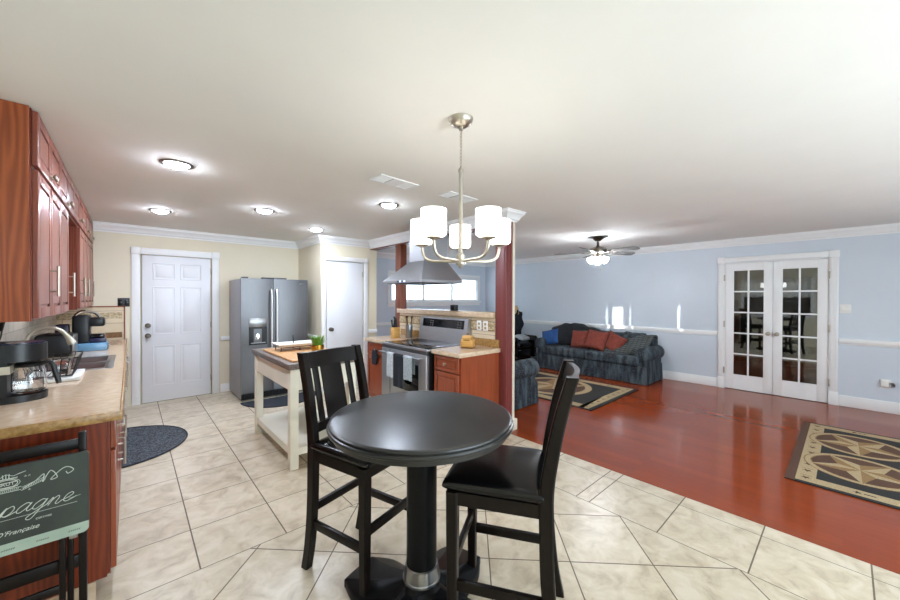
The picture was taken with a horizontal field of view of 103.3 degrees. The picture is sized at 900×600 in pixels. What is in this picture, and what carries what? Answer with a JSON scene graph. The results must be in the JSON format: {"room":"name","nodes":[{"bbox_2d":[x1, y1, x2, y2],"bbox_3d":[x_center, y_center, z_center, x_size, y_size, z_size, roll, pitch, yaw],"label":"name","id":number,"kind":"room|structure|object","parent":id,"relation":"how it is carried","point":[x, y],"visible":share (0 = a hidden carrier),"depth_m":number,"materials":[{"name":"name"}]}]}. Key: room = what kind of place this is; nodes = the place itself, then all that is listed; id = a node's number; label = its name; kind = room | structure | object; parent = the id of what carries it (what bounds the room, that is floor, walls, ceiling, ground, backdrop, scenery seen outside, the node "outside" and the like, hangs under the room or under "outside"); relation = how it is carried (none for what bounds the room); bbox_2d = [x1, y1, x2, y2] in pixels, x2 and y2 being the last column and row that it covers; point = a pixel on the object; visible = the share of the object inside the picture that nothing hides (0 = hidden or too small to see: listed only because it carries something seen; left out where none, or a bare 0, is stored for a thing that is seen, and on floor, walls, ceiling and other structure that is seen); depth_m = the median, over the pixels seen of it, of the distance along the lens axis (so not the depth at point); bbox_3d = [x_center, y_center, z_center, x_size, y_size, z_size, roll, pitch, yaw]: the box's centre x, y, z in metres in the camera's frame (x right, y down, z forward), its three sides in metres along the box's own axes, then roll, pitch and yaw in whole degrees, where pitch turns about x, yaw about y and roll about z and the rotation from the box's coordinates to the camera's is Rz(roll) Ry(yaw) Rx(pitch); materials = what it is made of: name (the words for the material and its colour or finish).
{"room":"eat-in kitchen","nodes":[
{"label":"eat-in kitchen","id":0,"kind":"room"},
{"bbox_2d":[92,231,298,405],"bbox_3d":[-3.686,0.219,5.388,3.275,2.420,0.100,0,0,-42],"label":"wall","id":1,"kind":"structure","parent":0,"point":[111,251],"depth_m":5.22,"materials":[{"name":"beige paint"}]},
{"bbox_2d":[56,306,124,338],"bbox_3d":[-4.556,0.309,4.527,0.630,0.445,0.020,0,0,-42],"label":"backsplash","id":2,"kind":"structure","parent":1,"relation":"attached to","point":[113,315],"depth_m":4.62,"materials":[{"name":"tile"}]},
{"bbox_2d":[117,298,129,306],"bbox_3d":[-4.335,0.038,4.729,0.120,0.115,0.012,0,0,-42],"label":"light switch","id":3,"kind":"object","parent":1,"relation":"attached to","point":[125,302],"visible":1,"depth_m":4.73,"materials":[{"name":"black plastic"}]},
{"bbox_2d":[131,246,219,405],"bbox_3d":[-3.902,0.358,5.109,1.012,2.143,0.108,0,0,-42],"label":"door","id":4,"kind":"structure","parent":1,"relation":"in","point":[176,323],"depth_m":5.08,"materials":[{"name":"white paint"}]},
{"bbox_2d":[93,221,297,248],"bbox_3d":[-3.695,-0.933,5.245,2.875,0.115,0.085,0,0,-42],"label":"crown molding","id":5,"kind":"structure","parent":1,"relation":"attached to","point":[97,225],"depth_m":5.15,"materials":[{"name":"white paint"}]},
{"bbox_2d":[298,243,376,388],"bbox_3d":[-1.964,0.219,6.202,0.975,2.420,0.990,0,0,-42],"label":"wall","id":6,"kind":"structure","parent":0,"point":[310,256],"depth_m":5.86,"materials":[{"name":"beige paint"}]},
{"bbox_2d":[296,234,369,248],"bbox_3d":[-2.009,-0.933,6.095,0.940,0.115,1.075,0,0,-42],"label":"crown molding","id":7,"kind":"structure","parent":6,"relation":"attached to","point":[316,239],"depth_m":5.72,"materials":[{"name":"white paint"}]},
{"bbox_2d":[321,255,367,391],"bbox_3d":[-1.689,0.371,5.765,0.802,2.123,0.110,0,0,-42],"label":"door","id":8,"kind":"structure","parent":6,"relation":"in","point":[341,282],"depth_m":5.75,"materials":[{"name":"white paint"}]},
{"bbox_2d":[370,227,474,248],"bbox_3d":[-0.365,-0.915,5.081,0.150,0.130,2.800,0,0,-42],"label":"beam","id":9,"kind":"structure","parent":0,"point":[473,227],"depth_m":5.53,"materials":[{"name":"white paint"}]},
{"bbox_2d":[370,228,474,250],"bbox_3d":[-0.375,-0.842,5.073,0.135,0.015,2.800,0,0,-42],"label":"structure","id":10,"kind":"structure","parent":9,"relation":"attached to","point":[472,230],"depth_m":5.58},
{"bbox_2d":[368,207,525,247],"bbox_3d":[-0.286,-0.921,4.989,0.325,0.115,3.043,0,0,-42],"label":"crown molding","id":11,"kind":"structure","parent":9,"relation":"attached to","point":[514,215],"depth_m":4.48,"materials":[{"name":"white paint"}]},
{"bbox_2d":[377,258,484,335],"bbox_3d":[-0.608,0.209,8.422,4.350,2.420,0.100,0,0,-42],"label":"wall","id":12,"kind":"structure","parent":0,"point":[385,314],"depth_m":7.72,"materials":[{"name":"blue paint"}]},
{"bbox_2d":[377,252,485,266],"bbox_3d":[-0.516,-0.942,8.369,4.080,0.115,0.085,0,0,-42],"label":"structure","id":13,"kind":"structure","parent":12,"relation":"attached to","point":[379,254],"depth_m":7.71,"materials":[{"name":"white paint"}]},
{"bbox_2d":[387,270,480,306],"bbox_3d":[-0.287,-0.236,8.655,2.920,0.790,0.124,0,0,-42],"label":"window","id":14,"kind":"structure","parent":12,"relation":"in","point":[467,292],"depth_m":8.78,"materials":[{"name":"white paint"}]},
{"bbox_2d":[392,280,474,298],"bbox_3d":[-0.315,-0.251,8.686,2.700,0.580,0.004,0,0,-42],"label":"blind","id":15,"kind":"object","parent":14,"relation":"attached to","point":[466,289],"depth_m":8.82,"materials":[{"name":"white"}]},
{"bbox_2d":[0,0,899,261],"bbox_3d":[0.987,-1.018,3.815,8.130,0.100,9.070,0,0,-42],"label":"ceiling","id":16,"kind":"structure","parent":0,"point":[639,123],"depth_m":1.82,"materials":[{"name":"paint"}]},
{"bbox_2d":[158,159,193,169],"bbox_3d":[-1.956,-0.954,2.550,0.204,0.030,0.204,0,0,-42],"label":"recessed light","id":17,"kind":"object","parent":16,"relation":"in","point":[173,163],"visible":1,"depth_m":2.52,"materials":[{"name":"grey metal"}]},
{"bbox_2d":[369,174,418,189],"bbox_3d":[-0.456,-0.962,2.929,0.170,0.010,0.380,1,0,44],"label":"ceiling vent","id":18,"kind":"object","parent":16,"relation":"in","point":[381,178],"visible":1,"depth_m":2.92,"materials":[{"name":"white metal"}]},
{"bbox_2d":[383,223,461,284],"bbox_3d":[-0.357,-0.584,4.486,0.634,0.784,0.820,0,0,-42],"label":"range hood","id":19,"kind":"object","parent":16,"relation":"hanging from","point":[418,271],"visible":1,"depth_m":4.38,"materials":[{"name":"metal"}]},
{"bbox_2d":[437,191,477,202],"bbox_3d":[0.078,-0.963,3.368,0.170,0.010,0.380,1,0,44],"label":"ceiling vent","id":20,"kind":"object","parent":16,"relation":"in","point":[451,195],"visible":0.89,"depth_m":3.35,"materials":[{"name":"white metal"}]},
{"bbox_2d":[411,113,510,267],"bbox_3d":[0.060,-0.562,1.879,0.548,0.794,0.543,0,0,-42],"label":"chandelier","id":21,"kind":"object","parent":16,"relation":"hanging from","point":[490,225],"visible":1,"depth_m":1.85,"materials":[{"name":"white glass"}]},
{"bbox_2d":[554,235,639,270],"bbox_3d":[2.302,-0.712,5.526,1.253,0.525,1.263,0,0,-42],"label":"ceiling fan","id":22,"kind":"object","parent":16,"relation":"hanging from","point":[598,251],"visible":1,"depth_m":5.51,"materials":[{"name":"grey metal"}]},
{"bbox_2d":[96,358,899,599],"bbox_3d":[2.263,1.499,4.982,11.380,0.100,8.870,0,0,-42],"label":"floor","id":23,"kind":"structure","parent":0,"point":[220,514],"depth_m":2.42,"materials":[{"name":"tile"}]},
{"bbox_2d":[0,430,88,599],"bbox_3d":[-1.790,1.023,1.399,0.528,0.871,0.260,0,0,-42],"label":"folding chair","id":24,"kind":"object","parent":23,"relation":"on","point":[43,501],"visible":1,"depth_m":1.48,"materials":[{"name":"black wood"}]},
{"bbox_2d":[0,401,126,599],"bbox_3d":[-2.150,1.020,1.875,0.660,0.868,0.846,0,0,-42],"label":"base cabinet","id":25,"kind":"object","parent":23,"relation":"on","point":[103,439],"visible":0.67,"depth_m":1.71,"materials":[{"name":"brown wood"}]},
{"bbox_2d":[0,339,127,439],"bbox_3d":[-3.196,0.536,3.032,0.650,0.084,4.025,0,0,-42],"label":"countertop","id":26,"kind":"structure","parent":25,"relation":"on","point":[98,396],"depth_m":1.83,"materials":[{"name":"beige stone"}]},
{"bbox_2d":[0,340,61,405],"bbox_3d":[-2.352,0.387,1.924,0.353,0.312,0.218,0,0,-42],"label":"coffee maker","id":27,"kind":"object","parent":26,"relation":"on","point":[23,375],"visible":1,"depth_m":1.90,"materials":[{"name":"black plastic"}]},
{"bbox_2d":[25,326,76,345],"bbox_3d":[-3.154,0.374,2.800,0.299,0.323,0.123,0,0,-42],"label":"faucet","id":28,"kind":"object","parent":26,"relation":"on","point":[70,340],"visible":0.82,"depth_m":2.84,"materials":[{"name":"silver metal"}]},
{"bbox_2d":[34,332,77,357],"bbox_3d":[-3.690,0.425,3.343,0.255,0.212,0.300,0,0,-42],"label":"toaster","id":29,"kind":"object","parent":26,"relation":"on","point":[57,343],"visible":0.66,"depth_m":3.26,"materials":[{"name":"black plastic"}]},
{"bbox_2d":[43,351,84,382],"bbox_3d":[-2.697,0.460,2.425,0.274,0.159,0.373,0,0,-42],"label":"dish rack","id":30,"kind":"object","parent":26,"relation":"on","point":[64,366],"visible":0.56,"depth_m":2.37,"materials":[{"name":"black metal"}]},
{"bbox_2d":[54,358,70,374],"bbox_3d":[-2.600,0.449,2.387,0.080,0.099,0.080,0,0,-42],"label":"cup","id":31,"kind":"object","parent":30,"relation":"on","point":[64,364],"depth_m":2.37,"materials":[{"name":"clear glass"}]},
{"bbox_2d":[46,369,84,382],"bbox_3d":[-2.697,0.527,2.428,0.270,0.024,0.370,0,0,-42],"label":"drip tray","id":32,"kind":"object","parent":30,"relation":"on","point":[78,373],"depth_m":2.38,"materials":[{"name":"white plastic"}]},
{"bbox_2d":[44,354,115,371],"bbox_3d":[-3.094,0.613,2.953,0.460,0.164,0.840,0,0,-42],"label":"sink","id":33,"kind":"object","parent":26,"relation":"in","point":[107,361],"visible":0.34,"depth_m":3.03,"materials":[{"name":"silver metal"}]},
{"bbox_2d":[78,340,109,350],"bbox_3d":[-3.787,0.491,3.760,0.288,0.075,0.310,0,0,-42],"label":"box","id":34,"kind":"object","parent":26,"relation":"on","point":[101,345],"visible":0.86,"depth_m":3.67,"materials":[{"name":"blue plastic"}]},
{"bbox_2d":[55,310,106,343],"bbox_3d":[-3.835,0.315,3.709,0.370,0.415,0.200,0,0,-42],"label":"coffee machine","id":35,"kind":"object","parent":34,"relation":"on","point":[81,324],"visible":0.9,"depth_m":3.66,"materials":[{"name":"black plastic"}]},
{"bbox_2d":[89,337,106,342],"bbox_3d":[-3.746,0.430,3.790,0.130,0.045,0.170,0,0,-42],"label":"drip tray","id":36,"kind":"object","parent":35,"relation":"on","point":[91,339],"depth_m":3.73,"materials":[{"name":"plastic"}]},
{"bbox_2d":[87,367,127,457],"bbox_3d":[-3.125,1.011,2.961,0.660,0.868,0.927,0,0,-42],"label":"base cabinet","id":37,"kind":"object","parent":23,"relation":"on","point":[126,375],"visible":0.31,"depth_m":3.12,"materials":[{"name":"brown wood"}]},
{"bbox_2d":[120,387,126,487],"bbox_3d":[-2.624,1.016,2.404,0.660,0.868,0.567,0,0,-42],"label":"base cabinet","id":38,"kind":"object","parent":23,"relation":"on","point":[125,415],"visible":0.14,"depth_m":2.56,"materials":[{"name":"brown wood"}]},
{"bbox_2d":[121,425,187,468],"bbox_3d":[-3.039,1.433,3.627,0.592,0.015,1.208,0,0,-42],"label":"floor mat","id":39,"kind":"object","parent":23,"relation":"on","point":[144,443],"visible":0.85,"depth_m":3.59,"materials":[{"name":"grey fabric"}]},
{"bbox_2d":[229,277,307,400],"bbox_3d":[-2.786,0.555,5.490,0.910,1.752,0.855,0,0,-42],"label":"refrigerator","id":40,"kind":"object","parent":23,"relation":"on","point":[265,311],"visible":0.82,"depth_m":5.15,"materials":[{"name":"grey metal"}]},
{"bbox_2d":[240,391,315,407],"bbox_3d":[-2.327,1.426,5.019,1.009,0.015,0.512,0,0,-42],"label":"floor mat","id":41,"kind":"object","parent":23,"relation":"on","point":[279,401],"visible":0.62,"depth_m":4.92,"materials":[{"name":"grey fabric"}]},
{"bbox_2d":[252,347,355,470],"bbox_3d":[-1.508,0.993,3.627,0.640,0.905,1.200,0,0,-42],"label":"kitchen cart","id":42,"kind":"object","parent":23,"relation":"on","point":[288,428],"visible":0.56,"depth_m":3.33,"materials":[{"name":"white paint"}]},
{"bbox_2d":[257,407,327,454],"bbox_3d":[-1.509,1.301,3.629,0.576,0.060,1.136,0,0,-42],"label":"shelf","id":43,"kind":"object","parent":42,"relation":"attached to","point":[275,424],"depth_m":3.50,"materials":[{"name":"white paint"}]},
{"bbox_2d":[263,345,326,362],"bbox_3d":[-1.464,0.531,3.569,0.530,0.020,0.900,0,0,-42],"label":"cutting board","id":44,"kind":"object","parent":42,"relation":"on","point":[289,354],"visible":0.47,"depth_m":3.56,"materials":[{"name":"brown wood"}]},
{"bbox_2d":[272,335,311,351],"bbox_3d":[-1.613,0.451,3.743,0.420,0.135,0.240,0,0,-42],"label":"serving tray","id":45,"kind":"object","parent":44,"relation":"on","point":[290,344],"visible":0.88,"depth_m":3.72,"materials":[{"name":"white plastic"}]},
{"bbox_2d":[309,334,326,350],"bbox_3d":[-1.306,0.432,3.506,0.205,0.179,0.197,0,0,-42],"label":"potted grass","id":46,"kind":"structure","parent":44,"relation":"on","point":[317,344],"depth_m":3.46,"materials":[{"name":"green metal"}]},
{"bbox_2d":[297,344,406,596],"bbox_3d":[-0.506,0.876,1.999,0.559,1.165,0.444,0,0,32],"label":"bar stool","id":47,"kind":"object","parent":23,"relation":"on","point":[323,451],"visible":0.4,"depth_m":1.90,"materials":[{"name":"black wood"}]},
{"bbox_2d":[367,341,381,396],"bbox_3d":[-0.770,1.006,4.943,0.643,0.868,0.510,0,0,-42],"label":"base cabinet","id":48,"kind":"object","parent":23,"relation":"on","point":[374,372],"visible":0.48,"depth_m":4.79,"materials":[{"name":"red wood"}]},
{"bbox_2d":[364,329,418,343],"bbox_3d":[-0.769,0.507,4.948,0.633,0.134,0.557,0,0,-42],"label":"countertop","id":49,"kind":"structure","parent":48,"relation":"on","point":[378,339],"depth_m":4.89,"materials":[{"name":"beige stone"}]},
{"bbox_2d":[391,316,399,338],"bbox_3d":[-0.759,0.384,4.886,0.100,0.294,0.141,0,0,-42],"label":"knife block","id":50,"kind":"object","parent":49,"relation":"on","point":[395,330],"visible":1,"depth_m":4.84,"materials":[{"name":"brown wood"}]},
{"bbox_2d":[404,316,412,337],"bbox_3d":[-0.572,0.378,4.929,0.101,0.305,0.152,0,0,-21],"label":"utensil canister","id":51,"kind":"object","parent":49,"relation":"on","point":[408,328],"visible":1,"depth_m":4.88,"materials":[{"name":"silver metal"}]},
{"bbox_2d":[395,244,406,326],"bbox_3d":[-0.759,0.299,5.504,0.115,2.275,0.140,0,0,-42],"label":"post","id":52,"kind":"object","parent":23,"relation":"on","point":[400,250],"visible":0.48,"depth_m":5.46,"materials":[{"name":"red wood"}]},
{"bbox_2d":[326,391,513,599],"bbox_3d":[-0.132,0.997,1.664,0.854,0.930,0.854,0,0,-42],"label":"pub table","id":53,"kind":"object","parent":23,"relation":"on","point":[420,432],"visible":0.96,"depth_m":1.60,"materials":[{"name":"black wood"}]},
{"bbox_2d":[378,316,470,393],"bbox_3d":[-0.333,0.840,4.359,0.743,1.210,0.924,0,0,-42],"label":"stove","id":54,"kind":"object","parent":23,"relation":"on","point":[434,332],"visible":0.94,"depth_m":4.31,"materials":[{"name":"silver metal"}]},
{"bbox_2d":[386,351,392,377],"bbox_3d":[-0.700,0.770,4.224,0.048,0.289,0.130,0,0,-42],"label":"hand towel","id":55,"kind":"object","parent":54,"relation":"hanging from","point":[389,370],"visible":0.88,"depth_m":4.21,"materials":[{"name":"white fabric"}]},
{"bbox_2d":[393,353,402,388],"bbox_3d":[-0.585,0.817,4.096,0.048,0.378,0.185,0,0,-42],"label":"hand towel","id":56,"kind":"object","parent":54,"relation":"hanging from","point":[397,358],"visible":0.86,"depth_m":4.08,"materials":[{"name":"grey fabric"}]},
{"bbox_2d":[403,355,414,381],"bbox_3d":[-0.458,0.762,3.954,0.048,0.269,0.165,0,0,-42],"label":"hand towel","id":57,"kind":"object","parent":54,"relation":"hanging from","point":[408,363],"visible":0.99,"depth_m":3.94,"materials":[{"name":"white fabric"}]},
{"bbox_2d":[385,338,460,349],"bbox_3d":[-0.324,0.537,4.365,0.550,0.006,0.880,0,0,-42],"label":"cooktop","id":58,"kind":"object","parent":54,"relation":"in","point":[421,343],"depth_m":4.32,"materials":[{"name":"black metal"}]},
{"bbox_2d":[434,353,498,403],"bbox_3d":[0.169,1.015,3.898,0.643,0.868,0.420,0,0,-42],"label":"base cabinet","id":59,"kind":"object","parent":23,"relation":"on","point":[478,376],"visible":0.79,"depth_m":3.73,"materials":[{"name":"red wood"}]},
{"bbox_2d":[431,337,499,358],"bbox_3d":[0.180,0.516,3.891,0.633,0.134,0.448,0,0,-42],"label":"countertop","id":60,"kind":"structure","parent":59,"relation":"on","point":[483,346],"depth_m":3.83,"materials":[{"name":"beige stone"}]},
{"bbox_2d":[460,333,474,348],"bbox_3d":[0.195,0.454,3.942,0.140,0.169,0.103,0,0,20],"label":"ornament","id":61,"kind":"object","parent":60,"relation":"on","point":[467,341],"visible":1,"depth_m":3.90,"materials":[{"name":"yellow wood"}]},
{"bbox_2d":[495,222,512,416],"bbox_3d":[0.601,0.240,3.965,0.117,2.420,0.167,0,0,-42],"label":"post maroon","id":62,"kind":"object","parent":23,"relation":"on","point":[503,289],"visible":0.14,"depth_m":3.92,"materials":[{"name":"paint"}]},
{"bbox_2d":[512,222,516,430],"bbox_3d":[0.645,0.240,4.001,0.127,2.420,0.192,0,0,-42],"label":"structure","id":63,"kind":"structure","parent":62,"relation":"attached to","point":[513,261],"depth_m":3.96,"materials":[{"name":"beige paint"}]},
{"bbox_2d":[442,359,579,599],"bbox_3d":[0.295,0.881,1.634,0.559,1.165,0.444,0,0,16],"label":"bar stool","id":64,"kind":"object","parent":23,"relation":"on","point":[512,480],"visible":0.88,"depth_m":1.49,"materials":[{"name":"black wood"}]},
{"bbox_2d":[515,334,536,360],"bbox_3d":[1.455,0.889,8.454,0.920,1.072,0.883,0,0,-42],"label":"armchair","id":65,"kind":"object","parent":23,"relation":"on","point":[526,349],"visible":0.27,"depth_m":8.20,"materials":[{"name":"black leather"}]},
{"bbox_2d":[515,310,523,334],"bbox_3d":[1.588,0.597,8.589,0.380,0.716,0.230,0,0,-42],"label":"jacket","id":66,"kind":"object","parent":65,"relation":"on","point":[519,323],"visible":0.62,"depth_m":8.59,"materials":[{"name":"black fabric"}]},
{"bbox_2d":[518,340,531,348],"bbox_3d":[1.546,1.046,8.368,0.520,0.160,0.590,0,0,-42],"label":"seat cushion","id":67,"kind":"object","parent":65,"relation":"on","point":[527,344],"depth_m":8.18,"materials":[{"name":"black leather"}]},
{"bbox_2d":[514,358,538,409],"bbox_3d":[0.583,1.025,5.049,0.884,0.814,1.110,0,0,-42],"label":"armchair","id":68,"kind":"object","parent":23,"relation":"on","point":[525,386],"visible":0.14,"depth_m":4.75,"materials":[{"name":"blue fabric"}]},
{"bbox_2d":[535,371,637,410],"bbox_3d":[1.635,1.434,6.018,1.570,0.011,2.350,0,0,-42],"label":"rug","id":69,"kind":"object","parent":23,"relation":"on","point":[589,395],"visible":0.41,"depth_m":5.54,"materials":[{"name":"fabric"}]},
{"bbox_2d":[535,330,664,385],"bbox_3d":[2.828,1.020,6.985,0.832,0.814,2.280,0,0,-42],"label":"sofa","id":70,"kind":"object","parent":23,"relation":"on","point":[644,367],"visible":0.62,"depth_m":6.42,"materials":[{"name":"blue fabric"}]},
{"bbox_2d":[542,328,558,344],"bbox_3d":[2.123,0.802,7.546,0.446,0.392,0.238,0,0,39],"label":"throw cushion","id":71,"kind":"object","parent":70,"relation":"on","point":[551,336],"visible":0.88,"depth_m":7.46,"materials":[{"name":"blue fabric"}]},
{"bbox_2d":[541,344,592,358],"bbox_3d":[2.436,1.048,7.277,0.635,0.175,0.952,0,0,-42],"label":"seat cushion","id":72,"kind":"object","parent":70,"relation":"on","point":[560,351],"depth_m":7.09,"materials":[{"name":"blue fabric"}]},
{"bbox_2d":[552,323,599,344],"bbox_3d":[2.598,0.723,7.515,0.455,0.452,1.000,0,0,-42],"label":"throw blanket","id":73,"kind":"object","parent":70,"relation":"on","point":[564,334],"visible":0.52,"depth_m":7.49,"materials":[{"name":"black fabric"}]},
{"bbox_2d":[570,330,588,348],"bbox_3d":[2.617,0.797,7.115,0.218,0.378,0.437,0,0,-42],"label":"throw cushion","id":74,"kind":"object","parent":70,"relation":"on","point":[578,337],"visible":0.67,"depth_m":7.08,"materials":[{"name":"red fabric"}]},
{"bbox_2d":[582,329,609,351],"bbox_3d":[2.791,0.779,6.802,0.246,0.397,0.465,0,0,-38],"label":"throw cushion","id":75,"kind":"object","parent":70,"relation":"on","point":[596,340],"visible":1,"depth_m":6.73,"materials":[{"name":"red fabric"}]},
{"bbox_2d":[585,349,638,366],"bbox_3d":[3.076,1.054,6.564,0.635,0.175,0.952,0,0,-42],"label":"seat cushion","id":76,"kind":"object","parent":70,"relation":"on","point":[591,355],"depth_m":6.34,"materials":[{"name":"blue fabric"}]},
{"bbox_2d":[605,330,627,349],"bbox_3d":[3.044,0.811,6.639,0.239,0.451,0.499,0,0,-30],"label":"throw cushion","id":77,"kind":"object","parent":70,"relation":"on","point":[614,340],"visible":0.68,"depth_m":6.56,"materials":[{"name":"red fabric"}]},
{"bbox_2d":[600,330,645,337],"bbox_3d":[3.252,0.816,6.790,0.268,0.401,0.885,0,0,-42],"label":"cushion","id":78,"kind":"object","parent":70,"relation":"on","point":[626,335],"depth_m":6.63,"materials":[{"name":"blue fabric"}]},
{"bbox_2d":[604,331,657,354],"bbox_3d":[3.316,0.796,6.547,0.681,0.379,0.700,0,0,-42],"label":"throw blanket","id":79,"kind":"object","parent":70,"relation":"on","point":[632,345],"visible":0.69,"depth_m":6.41,"materials":[{"name":"grey fabric"}]},
{"bbox_2d":[784,421,899,509],"bbox_3d":[4.034,1.460,2.950,1.980,0.011,1.680,0,0,-42],"label":"rug","id":80,"kind":"object","parent":23,"relation":"on","point":[860,465],"visible":1,"depth_m":3.15,"materials":[{"name":"beige fabric"}]},
{"bbox_2d":[485,233,899,402],"bbox_3d":[3.937,0.234,6.542,0.100,2.420,8.970,0,0,-42],"label":"wall","id":81,"kind":"structure","parent":0,"point":[675,289],"depth_m":6.17,"materials":[{"name":"blue paint"}]},
{"bbox_2d":[485,223,899,266],"bbox_3d":[3.905,-0.918,6.436,0.085,0.115,8.870,0,0,-42],"label":"crown molding","id":82,"kind":"structure","parent":81,"relation":"attached to","point":[895,227],"depth_m":5.55,"materials":[{"name":"white paint"}]},
{"bbox_2d":[523,320,899,347],"bbox_3d":[3.921,0.560,6.464,0.030,0.080,8.870,0,0,-42],"label":"chair rail","id":83,"kind":"object","parent":81,"relation":"attached to","point":[891,344],"depth_m":6.27,"materials":[{"name":"white paint"}]},
{"bbox_2d":[531,356,899,414],"bbox_3d":[3.923,1.370,6.472,0.018,0.150,8.870,0,0,-42],"label":"baseboard","id":84,"kind":"structure","parent":81,"relation":"attached to","point":[847,401],"depth_m":4.82,"materials":[{"name":"white paint"}]},
{"bbox_2d":[717,250,839,405],"bbox_3d":[4.903,0.384,5.408,0.159,2.140,1.366,0,0,-42],"label":"door","id":85,"kind":"structure","parent":81,"relation":"in","point":[771,382],"depth_m":5.36,"materials":[{"name":"white paint"}]},
{"bbox_2d":[734,268,828,368],"bbox_3d":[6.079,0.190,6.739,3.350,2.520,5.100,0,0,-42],"label":"glass pane","id":86,"kind":"object","parent":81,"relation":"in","point":[809,276],"depth_m":7.73,"materials":[{"name":"clear glass"}]},
{"bbox_2d":[840,304,850,312],"bbox_3d":[5.383,0.129,4.847,0.013,0.120,0.105,0,0,-42],"label":"light switch","id":87,"kind":"object","parent":81,"relation":"attached to","point":[844,308],"visible":1,"depth_m":4.85,"materials":[{"name":"white plastic"}]},
{"bbox_2d":[880,379,894,388],"bbox_3d":[5.612,1.091,4.564,0.054,0.120,0.124,0,0,-42],"label":"plug","id":88,"kind":"object","parent":81,"relation":"attached to","point":[884,383],"visible":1,"depth_m":4.57,"materials":[{"name":"white plastic"}]},
{"bbox_3d":[-0.066,0.826,4.753,0.150,1.235,1.890,0,0,-42],"label":"wall","id":89,"kind":"structure","parent":0,"visible":0},
{"bbox_2d":[397,308,494,317],"bbox_3d":[-0.071,0.175,4.763,0.260,0.063,1.920,0,0,-42],"label":"ledge","id":90,"kind":"object","parent":89,"relation":"on","point":[463,313],"depth_m":4.53,"materials":[{"name":"beige laminate"}]},
{"bbox_2d":[399,315,494,331],"bbox_3d":[-0.132,0.298,4.689,0.007,0.110,1.890,0,0,-42],"label":"structure","id":91,"kind":"structure","parent":89,"relation":"attached to","point":[416,319],"depth_m":4.25,"materials":[{"name":"tile"}]},
{"bbox_2d":[400,313,494,339],"bbox_3d":[-0.125,0.371,4.696,0.012,0.325,1.890,0,0,-42],"label":"structure","id":92,"kind":"structure","parent":89,"relation":"attached to","point":[476,333],"depth_m":4.25,"materials":[{"name":"beige tile"}]},
{"bbox_3d":[-1.970,0.250,1.102,0.100,2.420,8.770,0,0,-42],"label":"wall","id":93,"kind":"structure","parent":0,"visible":0},
{"bbox_2d":[0,315,55,341],"bbox_3d":[-3.456,0.270,2.840,0.012,0.450,4.000,0,0,-42],"label":"backsplash","id":94,"kind":"structure","parent":93,"relation":"attached to","point":[12,331],"depth_m":3.02,"materials":[{"name":"stone"}]},
{"bbox_2d":[0,99,59,321],"bbox_3d":[-2.334,-0.428,1.858,0.368,1.073,0.448,0,0,-42],"label":"upper cabinet","id":95,"kind":"object","parent":93,"relation":"attached to","point":[26,290],"visible":1,"depth_m":1.75,"materials":[{"name":"brown wood"}]},
{"bbox_2d":[29,107,60,197],"bbox_3d":[-2.473,-0.820,2.005,0.359,0.295,0.818,0,0,-42],"label":"upper cabinet","id":96,"kind":"object","parent":93,"relation":"attached to","point":[45,158],"visible":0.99,"depth_m":1.95,"materials":[{"name":"brown wood"}]},
{"bbox_2d":[46,189,75,316],"bbox_3d":[-2.756,-0.283,2.328,0.368,0.776,0.807,0,0,-42],"label":"upper cabinet","id":97,"kind":"object","parent":93,"relation":"attached to","point":[59,214],"visible":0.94,"depth_m":2.39,"materials":[{"name":"brown wood"}]},
{"bbox_2d":[58,159,74,217],"bbox_3d":[-3.015,-0.825,2.608,0.359,0.295,0.797,0,0,-42],"label":"upper cabinet","id":98,"kind":"object","parent":93,"relation":"attached to","point":[67,185],"visible":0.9,"depth_m":2.67,"materials":[{"name":"brown wood"}]},
{"bbox_2d":[69,185,84,229],"bbox_3d":[-3.549,-0.830,3.203,0.359,0.295,0.797,0,0,-42],"label":"upper cabinet","id":99,"kind":"object","parent":93,"relation":"attached to","point":[77,220],"visible":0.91,"depth_m":3.25,"materials":[{"name":"brown wood"}]},
{"bbox_2d":[69,226,89,309],"bbox_3d":[-3.838,-0.294,3.533,0.368,0.776,0.807,0,0,-42],"label":"upper cabinet","id":100,"kind":"object","parent":93,"relation":"attached to","point":[78,241],"visible":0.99,"depth_m":3.33,"materials":[{"name":"brown wood"}]},
{"bbox_2d":[82,205,90,238],"bbox_3d":[-4.050,-0.835,3.761,0.359,0.295,0.697,0,0,-42],"label":"upper cabinet","id":101,"kind":"object","parent":93,"relation":"attached to","point":[86,231],"visible":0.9,"depth_m":3.83,"materials":[{"name":"brown wood"}]},
{"bbox_2d":[85,239,94,307],"bbox_3d":[-4.379,-0.299,4.136,0.368,0.776,0.807,0,0,-42],"label":"upper cabinet","id":102,"kind":"object","parent":93,"relation":"attached to","point":[90,246],"visible":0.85,"depth_m":4.21,"materials":[{"name":"brown wood"}]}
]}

